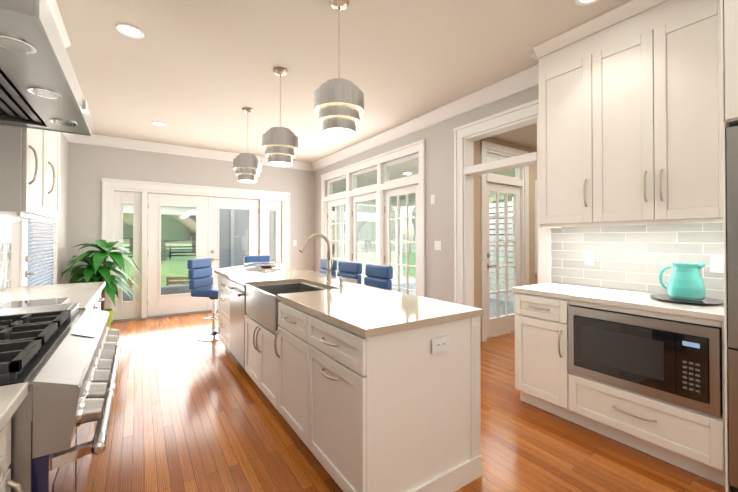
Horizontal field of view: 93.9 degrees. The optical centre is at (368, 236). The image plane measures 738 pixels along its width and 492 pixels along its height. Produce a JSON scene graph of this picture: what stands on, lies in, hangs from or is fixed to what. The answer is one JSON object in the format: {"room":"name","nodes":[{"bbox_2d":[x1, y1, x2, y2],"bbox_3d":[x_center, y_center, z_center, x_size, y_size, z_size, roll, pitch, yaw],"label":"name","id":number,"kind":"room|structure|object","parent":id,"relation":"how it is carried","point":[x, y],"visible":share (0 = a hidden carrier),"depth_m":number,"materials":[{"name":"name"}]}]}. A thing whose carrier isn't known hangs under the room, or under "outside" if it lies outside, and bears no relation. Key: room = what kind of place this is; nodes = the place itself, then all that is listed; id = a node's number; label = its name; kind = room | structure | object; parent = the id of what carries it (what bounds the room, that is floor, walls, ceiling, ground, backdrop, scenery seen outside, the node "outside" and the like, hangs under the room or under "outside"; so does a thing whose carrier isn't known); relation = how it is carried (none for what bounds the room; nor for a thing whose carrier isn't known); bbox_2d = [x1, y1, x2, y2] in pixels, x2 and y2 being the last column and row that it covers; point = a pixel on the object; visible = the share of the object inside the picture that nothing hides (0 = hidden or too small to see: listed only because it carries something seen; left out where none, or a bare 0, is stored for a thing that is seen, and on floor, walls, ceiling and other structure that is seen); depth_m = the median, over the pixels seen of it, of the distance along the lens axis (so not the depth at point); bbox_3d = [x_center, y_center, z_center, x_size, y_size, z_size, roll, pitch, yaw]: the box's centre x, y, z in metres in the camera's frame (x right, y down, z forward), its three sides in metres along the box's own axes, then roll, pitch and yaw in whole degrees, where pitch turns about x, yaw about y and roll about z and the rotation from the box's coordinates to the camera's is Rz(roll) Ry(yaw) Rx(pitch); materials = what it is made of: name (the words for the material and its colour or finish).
{"room":"kitchen","nodes":[
{"label":"kitchen","id":0,"kind":"room"},
{"bbox_2d":[2,132,67,286],"bbox_3d":[-2.249,-0.121,1.669,0.150,2.870,8.100,0,-1,-34],"label":"wall","id":1,"kind":"structure","parent":0,"point":[62,250],"depth_m":4.65,"materials":[{"name":"grey paint"}]},
{"bbox_2d":[0,219,11,289],"bbox_3d":[-1.603,-0.098,0.850,0.011,0.978,4.660,0,-1,-34],"label":"backsplash","id":2,"kind":"structure","parent":1,"relation":"attached to","point":[5,239],"depth_m":2.67,"materials":[{"name":"tile"}]},
{"bbox_2d":[3,245,6,259],"bbox_3d":[-2.790,0.122,2.641,0.008,0.115,0.070,0,-1,-34],"label":"light switch","id":3,"kind":"object","parent":2,"relation":"attached to","point":[4,252],"visible":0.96,"depth_m":2.62,"materials":[{"name":"white plastic"}]},
{"bbox_2d":[0,0,70,222],"bbox_3d":[-2.309,-0.828,2.271,0.407,1.444,1.063,0,-1,-34],"label":"upper cabinet","id":4,"kind":"object","parent":1,"relation":"attached to","point":[29,173],"visible":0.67,"depth_m":2.03,"materials":[{"name":"white wood"}]},
{"bbox_2d":[0,216,19,220],"bbox_3d":[-2.369,-0.124,2.190,0.030,0.008,0.900,0,-1,-34],"label":"led","id":5,"kind":"object","parent":4,"relation":"attached to","point":[9,218],"visible":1,"depth_m":2.41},
{"bbox_2d":[19,219,57,285],"bbox_3d":[-3.497,0.265,3.683,0.020,2.130,1.580,0,-1,-34],"label":"door","id":6,"kind":"structure","parent":1,"relation":"attached to","point":[25,242],"depth_m":3.40,"materials":[{"name":"white wood"}]},
{"bbox_2d":[25,256,36,276],"bbox_3d":[-3.134,0.278,3.197,0.059,0.198,0.130,0,-1,-34],"label":"door handle","id":7,"kind":"object","parent":6,"relation":"attached to","point":[27,259],"visible":1,"depth_m":3.15,"materials":[{"name":"silver metal"}]},
{"bbox_2d":[29,219,57,285],"bbox_3d":[-3.473,0.191,3.700,0.051,1.780,1.200,0,-1,-34],"label":"door blind","id":8,"kind":"object","parent":6,"relation":"attached to","point":[41,228],"visible":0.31,"depth_m":3.61,"materials":[{"name":"white plastic"}]},
{"bbox_2d":[0,0,92,135],"bbox_3d":[-1.514,-1.071,1.302,0.649,0.969,1.300,0,-1,-34],"label":"range hood","id":9,"kind":"object","parent":1,"relation":"attached to","point":[40,88],"visible":1,"depth_m":1.29,"materials":[{"name":"metal"}]},
{"bbox_2d":[62,133,77,142],"bbox_3d":[-2.138,-1.488,1.754,0.115,0.135,8.100,0,-1,-34],"label":"crown molding","id":10,"kind":"structure","parent":1,"relation":"attached to","point":[73,138],"depth_m":5.06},
{"bbox_2d":[67,142,313,301],"bbox_3d":[-2.841,-0.084,6.237,4.250,2.870,0.150,0,-1,-34],"label":"wall","id":11,"kind":"structure","parent":0,"point":[90,166],"depth_m":5.70,"materials":[{"name":"grey paint"}]},
{"bbox_2d":[147,193,207,316],"bbox_3d":[-3.281,0.307,5.932,0.918,2.035,0.067,0,-1,-34],"label":"door","id":12,"kind":"structure","parent":11,"relation":"in","point":[158,303],"depth_m":5.84,"materials":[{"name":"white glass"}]},
{"bbox_2d":[78,134,309,170],"bbox_3d":[-2.776,-1.453,6.133,3.690,0.135,0.115,0,-1,-34],"label":"crown molding","id":13,"kind":"structure","parent":11,"relation":"attached to","point":[100,140],"depth_m":5.73,"materials":[{"name":"white wood"}]},
{"bbox_2d":[101,178,290,322],"bbox_3d":[-2.897,0.233,6.188,3.025,2.235,0.206,0,-1,-34],"label":"door frame","id":14,"kind":"structure","parent":11,"relation":"attached to","point":[117,194],"depth_m":5.60,"materials":[{"name":"white wood"}]},
{"bbox_2d":[208,197,259,309],"bbox_3d":[-2.516,0.311,6.448,0.918,2.035,0.167,0,-1,-34],"label":"door","id":15,"kind":"structure","parent":11,"relation":"in","point":[250,206],"depth_m":6.34,"materials":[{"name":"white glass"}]},
{"bbox_2d":[56,0,668,162],"bbox_3d":[-0.546,-1.597,2.822,4.250,0.100,8.400,0,-1,-34],"label":"ceiling","id":16,"kind":"structure","parent":0,"point":[196,73],"depth_m":2.99,"materials":[{"name":"paint"}]},
{"bbox_2d":[116,24,144,38],"bbox_3d":[-1.797,-1.544,2.597,0.176,0.006,0.176,0,-1,-34],"label":"recessed light","id":17,"kind":"object","parent":16,"relation":"in","point":[127,30],"visible":1,"depth_m":2.60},
{"bbox_2d":[151,121,165,125],"bbox_3d":[-2.856,-1.527,4.680,0.176,0.006,0.176,0,-1,-34],"label":"recessed light","id":18,"kind":"object","parent":16,"relation":"in","point":[158,123],"visible":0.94,"depth_m":4.67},
{"bbox_2d":[233,107,261,182],"bbox_3d":[-1.465,-1.098,4.164,0.330,0.871,0.330,0,-1,-34],"label":"pendant light","id":19,"kind":"object","parent":16,"relation":"hanging from","point":[247,166],"visible":1,"depth_m":4.06,"materials":[{"name":"silver metal"}]},
{"bbox_2d":[262,67,297,166],"bbox_3d":[-0.825,-1.106,3.208,0.330,0.871,0.330,0,-1,-34],"label":"pendant light","id":20,"kind":"object","parent":16,"relation":"hanging from","point":[280,145],"visible":0.98,"depth_m":3.10,"materials":[{"name":"silver metal"}]},
{"bbox_2d":[314,0,363,137],"bbox_3d":[-0.196,-1.113,2.269,0.330,0.871,0.330,0,-1,-34],"label":"pendant light","id":21,"kind":"object","parent":16,"relation":"hanging from","point":[338,106],"visible":1,"depth_m":2.16,"materials":[{"name":"silver metal"}]},
{"bbox_2d":[575,0,598,5],"bbox_3d":[1.429,-1.547,2.218,0.176,0.006,0.176,0,-1,-34],"label":"recessed light","id":22,"kind":"object","parent":16,"relation":"in","point":[583,2],"visible":1,"depth_m":2.27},
{"bbox_2d":[84,311,724,491],"bbox_3d":[0.514,1.379,3.507,6.800,0.100,8.400,0,-1,-34],"label":"floor","id":23,"kind":"structure","parent":0,"point":[190,412],"depth_m":2.23,"materials":[{"name":"brown wood"}]},
{"bbox_2d":[0,426,19,491],"bbox_3d":[-1.032,0.865,0.511,0.587,0.880,0.561,0,-1,-34],"label":"base cabinet","id":24,"kind":"object","parent":23,"relation":"on","point":[6,483],"depth_m":0.87,"materials":[{"name":"white wood"}]},
{"bbox_2d":[0,382,27,433],"bbox_3d":[-0.616,0.403,-0.079,0.617,0.036,2.024,0,-1,-34],"label":"countertop","id":25,"kind":"structure","parent":24,"relation":"on","point":[11,396],"depth_m":0.85,"materials":[{"name":"white stone"}]},
{"bbox_2d":[0,303,121,491],"bbox_3d":[-1.442,0.830,1.317,0.768,0.962,1.210,0,-1,-34],"label":"range","id":26,"kind":"object","parent":23,"relation":"on","point":[62,360],"visible":1,"depth_m":1.08,"materials":[{"name":"metal"}]},
{"bbox_2d":[92,298,99,309],"bbox_3d":[-2.259,0.880,2.343,0.587,0.880,0.606,0,-1,-34],"label":"base cabinet","id":27,"kind":"object","parent":23,"relation":"on","point":[95,305],"depth_m":2.75,"materials":[{"name":"white wood"}]},
{"bbox_2d":[0,282,103,309],"bbox_3d":[-2.252,0.422,2.364,0.617,0.036,1.414,0,-1,-34],"label":"countertop","id":28,"kind":"structure","parent":27,"relation":"on","point":[84,294],"depth_m":2.48,"materials":[{"name":"white stone"}]},
{"bbox_2d":[0,297,68,308],"bbox_3d":[-2.029,0.395,1.957,0.460,0.012,0.300,0,-1,-34],"label":"board","id":29,"kind":"object","parent":28,"relation":"on","point":[27,303],"visible":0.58,"depth_m":2.02,"materials":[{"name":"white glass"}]},
{"bbox_2d":[60,240,140,328],"bbox_3d":[-3.752,0.693,4.885,0.898,1.290,1.012,0,-1,-34],"label":"dracaena plant","id":30,"kind":"object","parent":23,"relation":"on","point":[95,270],"visible":0.75,"depth_m":4.82,"materials":[{"name":"green plant"}]},
{"bbox_2d":[187,258,219,340],"bbox_3d":[-2.071,0.818,4.608,0.493,1.035,0.451,0,0,11],"label":"stool","id":31,"kind":"object","parent":23,"relation":"on","point":[199,272],"visible":0.85,"depth_m":4.52,"materials":[{"name":"blue leather"}]},
{"bbox_2d":[244,255,269,265],"bbox_3d":[-1.632,0.824,5.304,0.451,1.035,0.493,0,-1,-39],"label":"stool","id":32,"kind":"object","parent":23,"relation":"on","point":[252,259],"visible":0.08,"depth_m":5.43,"materials":[{"name":"blue leather"}]},
{"bbox_2d":[319,259,336,275],"bbox_3d":[-0.699,0.816,4.317,0.493,1.035,0.451,0,-1,-30],"label":"stool","id":33,"kind":"object","parent":23,"relation":"on","point":[323,264],"visible":0.1,"depth_m":4.41,"materials":[{"name":"blue leather"}]},
{"bbox_2d":[337,261,361,283],"bbox_3d":[-0.375,0.812,3.838,0.493,1.035,0.451,0,-1,-38],"label":"stool","id":34,"kind":"object","parent":23,"relation":"on","point":[347,269],"visible":0.1,"depth_m":3.91,"materials":[{"name":"blue leather"}]},
{"bbox_2d":[217,273,483,491],"bbox_3d":[-0.565,0.886,3.056,0.938,0.880,3.256,0,-1,-34],"label":"kitchen island","id":35,"kind":"object","parent":23,"relation":"on","point":[362,387],"depth_m":1.73,"materials":[{"name":"white wood"}]},
{"bbox_2d":[225,280,246,369],"bbox_3d":[-1.072,0.842,3.521,0.645,0.764,0.600,0,-1,-34],"label":"dishwasher","id":36,"kind":"object","parent":35,"relation":"in","point":[238,313],"visible":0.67,"depth_m":3.31,"materials":[{"name":"metal"}]},
{"bbox_2d":[214,265,483,332],"bbox_3d":[-0.720,0.430,3.344,0.940,0.036,3.910,0,-1,-34],"label":"island countertop","id":37,"kind":"structure","parent":35,"relation":"on","point":[364,308],"depth_m":2.09,"materials":[{"name":"white stone"}]},
{"bbox_2d":[245,262,285,269],"bbox_3d":[-1.344,0.370,4.474,0.512,0.102,0.512,0,-1,-34],"label":"tray","id":38,"kind":"object","parent":37,"relation":"on","point":[266,267],"visible":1,"depth_m":4.40,"materials":[{"name":"ceramic"}]},
{"bbox_2d":[246,282,326,332],"bbox_3d":[-0.668,0.554,2.873,0.538,0.260,0.802,0,-1,-34],"label":"farmhouse sink","id":39,"kind":"object","parent":37,"relation":"in","point":[262,301],"visible":0.5,"depth_m":2.76,"materials":[{"name":"metal"}]},
{"bbox_2d":[299,233,332,282],"bbox_3d":[-0.449,0.192,2.952,0.308,0.434,0.087,0,-1,-34],"label":"faucet","id":40,"kind":"object","parent":37,"relation":"on","point":[329,263],"visible":1,"depth_m":3.01,"materials":[{"name":"silver metal"}]},
{"bbox_2d":[337,276,343,285],"bbox_3d":[-0.235,0.366,2.833,0.056,0.082,0.041,0,-1,-34],"label":"soap dispenser","id":41,"kind":"object","parent":37,"relation":"on","point":[341,281],"visible":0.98,"depth_m":2.83,"materials":[{"name":"silver metal"}]},
{"bbox_2d":[432,336,448,353],"bbox_3d":[0.358,0.540,1.716,0.115,0.070,0.009,0,-1,-34],"label":"outlet","id":42,"kind":"object","parent":35,"relation":"attached to","point":[440,344],"visible":1,"depth_m":1.71,"materials":[{"name":"white plastic"}]},
{"bbox_2d":[364,264,392,289],"bbox_3d":[-0.068,0.808,3.368,0.493,1.035,0.451,0,-1,-34],"label":"stool","id":43,"kind":"object","parent":23,"relation":"on","point":[378,276],"visible":0.17,"depth_m":3.43,"materials":[{"name":"blue leather"}]},
{"bbox_2d":[512,282,724,485],"bbox_3d":[1.709,0.863,2.408,0.636,0.915,1.204,0,-1,-34],"label":"base cabinet","id":44,"kind":"object","parent":23,"relation":"on","point":[690,440],"visible":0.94,"depth_m":2.23,"materials":[{"name":"white wood"}]},
{"bbox_2d":[568,305,721,417],"bbox_3d":[1.786,0.710,2.210,0.496,0.454,0.750,0,-1,-34],"label":"microwave","id":45,"kind":"object","parent":44,"relation":"in","point":[679,363],"visible":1,"depth_m":2.00,"materials":[{"name":"metal"}]},
{"bbox_2d":[649,294,723,303],"bbox_3d":[1.973,0.393,2.145,0.350,0.013,0.350,0,-1,-34],"label":"platter","id":46,"kind":"object","parent":44,"relation":"on","point":[706,300],"visible":0.71,"depth_m":2.11,"materials":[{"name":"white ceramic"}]},
{"bbox_2d":[659,261,705,299],"bbox_3d":[1.963,0.268,2.162,0.180,0.234,0.228,0,-1,-34],"label":"pitcher","id":47,"kind":"object","parent":46,"relation":"on","point":[685,281],"visible":1,"depth_m":2.09,"materials":[{"name":"ceramic"}]},
{"bbox_2d":[720,0,737,491],"bbox_3d":[2.309,-0.121,1.510,0.647,2.868,0.963,0,-1,-34],"label":"tall cabinet","id":48,"kind":"object","parent":23,"relation":"on","point":[729,56],"visible":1,"depth_m":1.73,"materials":[{"name":"white wood"}]},
{"bbox_2d":[726,126,737,491],"bbox_3d":[2.279,0.372,1.502,0.687,1.858,0.910,0,-1,-34],"label":"fridge","id":49,"kind":"object","parent":23,"relation":"on","point":[732,192],"visible":0.96,"depth_m":1.71,"materials":[{"name":"metal"}]},
{"bbox_2d":[474,137,537,341],"bbox_3d":[2.135,0.030,4.917,2.550,2.620,0.120,0,-1,-34],"label":"wall","id":50,"kind":"structure","parent":0,"point":[533,279],"depth_m":4.36,"materials":[{"name":"beige paint"}]},
{"bbox_2d":[487,183,519,336],"bbox_3d":[1.813,0.308,4.702,0.792,2.020,0.167,0,-1,-34],"label":"door","id":51,"kind":"structure","parent":50,"relation":"in","point":[501,324],"depth_m":4.73,"materials":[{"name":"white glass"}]},
{"bbox_2d":[481,140,536,341],"bbox_3d":[2.256,0.066,4.978,2.080,2.550,0.168,0,-1,-34],"label":"door frame","id":52,"kind":"structure","parent":50,"relation":"attached to","point":[520,179],"depth_m":4.70,"materials":[{"name":"white wood"}]},
{"bbox_2d":[490,123,536,149],"bbox_3d":[2.983,-1.329,3.769,2.670,0.080,2.990,0,-1,-34],"label":"ceiling","id":53,"kind":"structure","parent":0,"point":[525,136],"depth_m":4.43,"materials":[{"name":"paint"}]},
{"bbox_2d":[314,85,720,303],"bbox_3d":[1.158,-0.102,3.950,0.150,2.870,8.100,0,-1,-34],"label":"wall","id":54,"kind":"structure","parent":0,"point":[439,213],"depth_m":4.26,"materials":[{"name":"grey paint"}]},
{"bbox_2d":[321,139,425,296],"bbox_3d":[-0.051,0.052,5.740,0.206,2.590,3.020,0,-1,-34],"label":"window","id":55,"kind":"structure","parent":54,"relation":"in","point":[382,185],"depth_m":5.28,"materials":[{"name":"white wood"}]},
{"bbox_2d":[327,199,345,275],"bbox_3d":[-0.588,0.322,6.537,0.059,2.018,0.814,0,-1,-34],"label":"french door","id":56,"kind":"structure","parent":55,"relation":"attached to","point":[335,204],"depth_m":6.60,"materials":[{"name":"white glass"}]},
{"bbox_2d":[352,192,376,283],"bbox_3d":[-0.056,0.316,5.742,0.059,2.018,0.813,0,-1,-34],"label":"french door","id":57,"kind":"structure","parent":55,"relation":"attached to","point":[364,198],"depth_m":5.91,"materials":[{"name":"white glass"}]},
{"bbox_2d":[384,184,417,295],"bbox_3d":[0.477,0.309,4.947,0.059,2.018,0.814,0,-1,-34],"label":"french door","id":58,"kind":"structure","parent":55,"relation":"attached to","point":[405,191],"depth_m":4.98,"materials":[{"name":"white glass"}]},
{"bbox_2d":[310,64,538,170],"bbox_3d":[1.047,-1.471,3.887,0.115,0.135,8.100,0,-1,-34],"label":"crown molding","id":59,"kind":"structure","parent":54,"relation":"attached to","point":[525,79],"depth_m":4.07,"materials":[{"name":"white wood"}]},
{"bbox_2d":[431,195,434,203],"bbox_3d":[0.802,-0.464,4.341,0.008,0.115,0.070,0,-1,-34],"label":"light switch","id":60,"kind":"object","parent":54,"relation":"attached to","point":[432,199],"visible":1,"depth_m":4.33,"materials":[{"name":"white plastic"}]},
{"bbox_2d":[434,241,441,249],"bbox_3d":[0.852,0.115,4.262,0.008,0.115,0.116,0,-1,-34],"label":"light switch","id":61,"kind":"object","parent":54,"relation":"attached to","point":[437,245],"visible":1,"depth_m":4.26,"materials":[{"name":"white plastic"}]},
{"bbox_2d":[453,99,550,306],"bbox_3d":[1.385,0.035,3.596,0.206,2.590,1.140,0,-1,-34],"label":"trim","id":62,"kind":"structure","parent":54,"relation":"attached to","point":[466,170],"depth_m":3.90,"materials":[{"name":"white wood"}]},
{"bbox_2d":[530,0,722,227],"bbox_3d":[1.804,-0.811,2.485,0.407,1.474,1.205,0,-1,-34],"label":"upper cabinet","id":63,"kind":"object","parent":54,"relation":"attached to","point":[630,127],"visible":0.94,"depth_m":2.29,"materials":[{"name":"white wood"}]},
{"bbox_2d":[551,223,723,299],"bbox_3d":[1.969,0.154,2.590,0.011,0.501,1.210,0,-1,-34],"label":"backsplash","id":64,"kind":"structure","parent":54,"relation":"attached to","point":[635,257],"depth_m":2.57,"materials":[{"name":"tile"}]},
{"bbox_2d":[585,251,594,264],"bbox_3d":[1.804,0.178,2.817,0.009,0.115,0.070,0,-1,-34],"label":"electrical outlet","id":65,"kind":"object","parent":64,"relation":"attached to","point":[589,257],"visible":1,"depth_m":2.81,"materials":[{"name":"white plastic"}]},
{"bbox_2d":[710,254,723,272],"bbox_3d":[2.222,0.173,2.193,0.009,0.115,0.070,0,-1,-34],"label":"electrical outlet","id":66,"kind":"object","parent":64,"relation":"attached to","point":[716,262],"visible":0.98,"depth_m":2.19,"materials":[{"name":"white plastic"}]},
{"label":"outside","id":67,"kind":"structure","parent":0,"visible":0},
{"bbox_2d":[123,242,512,291],"bbox_3d":[-23.613,2.500,62.262,190.000,0.200,190.000,0,-1,-34],"label":"lawn","id":68,"kind":"structure","parent":67,"point":[171,264],"depth_m":27.88,"materials":[{"name":"green plant"}]},
{"bbox_2d":[161,239,167,259],"bbox_3d":[-3.583,0.567,21.833,37.722,2.990,32.887,0,-1,-34],"label":"shrubs","id":69,"kind":"object","parent":68,"relation":"on","point":[163,252],"depth_m":30.49,"materials":[{"name":"green plant"}]},
{"bbox_2d":[170,215,195,233],"bbox_3d":[-15.033,-5.467,22.196,22.422,15.052,7.058,0,-1,-34],"label":"tree","id":70,"kind":"object","parent":68,"relation":"on","point":[186,218],"depth_m":23.67,"materials":[{"name":"green plant"}]},
{"bbox_2d":[123,243,415,258],"bbox_3d":[-14.831,1.535,35.676,75.140,1.296,0.175,0,-1,-34],"label":"fence","id":71,"kind":"object","parent":68,"relation":"on","point":[170,247],"depth_m":34.06,"materials":[{"name":"white wood"}]},
{"bbox_2d":[123,196,503,252],"bbox_3d":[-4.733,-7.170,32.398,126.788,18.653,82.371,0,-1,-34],"label":"tree","id":72,"kind":"object","parent":68,"relation":"on","point":[166,220],"depth_m":52.06,"materials":[{"name":"green plant"}]},
{"bbox_2d":[503,194,512,263],"bbox_3d":[9.878,-4.847,25.221,10.097,13.848,7.086,0,-1,-34],"label":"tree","id":73,"kind":"object","parent":68,"relation":"on","point":[510,198],"depth_m":24.47,"materials":[{"name":"green plant"}]},
{"bbox_3d":[-3.324,1.657,8.247,11.600,0.520,3.750,0,-1,-34],"label":"floor","id":74,"kind":"structure","parent":0,"visible":0},
{"bbox_2d":[128,277,147,287],"bbox_3d":[-5.285,1.373,8.034,0.580,0.880,0.555,0,-1,-34],"label":"outdoor chair","id":75,"kind":"object","parent":74,"relation":"on","point":[129,282],"depth_m":7.70,"materials":[{"name":"brown wood"}]},
{"bbox_2d":[123,283,193,300],"bbox_3d":[-4.405,1.405,6.953,2.000,0.800,0.840,0,-1,-34],"label":"outdoor sofa","id":76,"kind":"object","parent":74,"relation":"on","point":[170,290],"depth_m":6.87,"materials":[{"name":"grey fabric"}]},
{"bbox_2d":[166,277,189,285],"bbox_3d":[-4.458,1.375,8.228,0.580,0.880,0.555,0,0,-14],"label":"outdoor chair","id":77,"kind":"object","parent":74,"relation":"on","point":[168,282],"depth_m":7.98,"materials":[{"name":"brown wood"}]},
{"bbox_2d":[219,209,273,268],"bbox_3d":[-2.492,0.469,7.959,2.130,2.688,1.230,0,-1,-34],"label":"screen enclosure","id":78,"kind":"object","parent":74,"relation":"on","point":[241,250],"depth_m":8.19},
{"bbox_2d":[269,211,274,263],"bbox_3d":[-2.074,0.535,7.558,0.624,2.548,0.040,0,-1,-34],"label":"trellis","id":79,"kind":"object","parent":74,"relation":"on","point":[270,231],"depth_m":7.51,"materials":[{"name":"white wood"}]},
{"bbox_3d":[-6.139,0.624,8.506,7.160,2.390,0.160,0,-1,-34],"label":"porch post","id":80,"kind":"object","parent":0,"visible":0},
{"bbox_2d":[123,204,375,221],"bbox_3d":[-4.311,-0.721,9.741,11.600,0.300,0.200,0,-1,-34],"label":"beam","id":81,"kind":"structure","parent":80,"relation":"on","point":[369,217],"depth_m":9.20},
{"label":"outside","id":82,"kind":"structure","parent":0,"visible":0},
{"bbox_2d":[332,157,514,207],"bbox_3d":[1.053,-1.214,8.204,4.400,0.360,6.530,0,-1,-34],"label":"ceiling","id":83,"kind":"structure","parent":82,"point":[400,167],"depth_m":7.74,"materials":[{"name":"paint"}]},
{"bbox_2d":[361,277,513,317],"bbox_3d":[1.053,1.442,8.183,4.400,0.090,6.530,0,-1,-34],"label":"floor","id":84,"kind":"structure","parent":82,"point":[491,306],"depth_m":7.46,"materials":[{"name":"tile"}]},
{"bbox_2d":[337,205,401,276],"bbox_3d":[1.834,0.191,8.734,2.460,2.420,6.460,0,-1,-34],"label":"post","id":85,"kind":"object","parent":84,"relation":"on","point":[338,232],"depth_m":10.73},
{"bbox_2d":[489,201,512,301],"bbox_3d":[2.275,0.350,7.343,0.105,2.080,3.490,0,-1,-34],"label":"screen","id":86,"kind":"object","parent":84,"relation":"on","point":[502,248],"depth_m":6.76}
]}

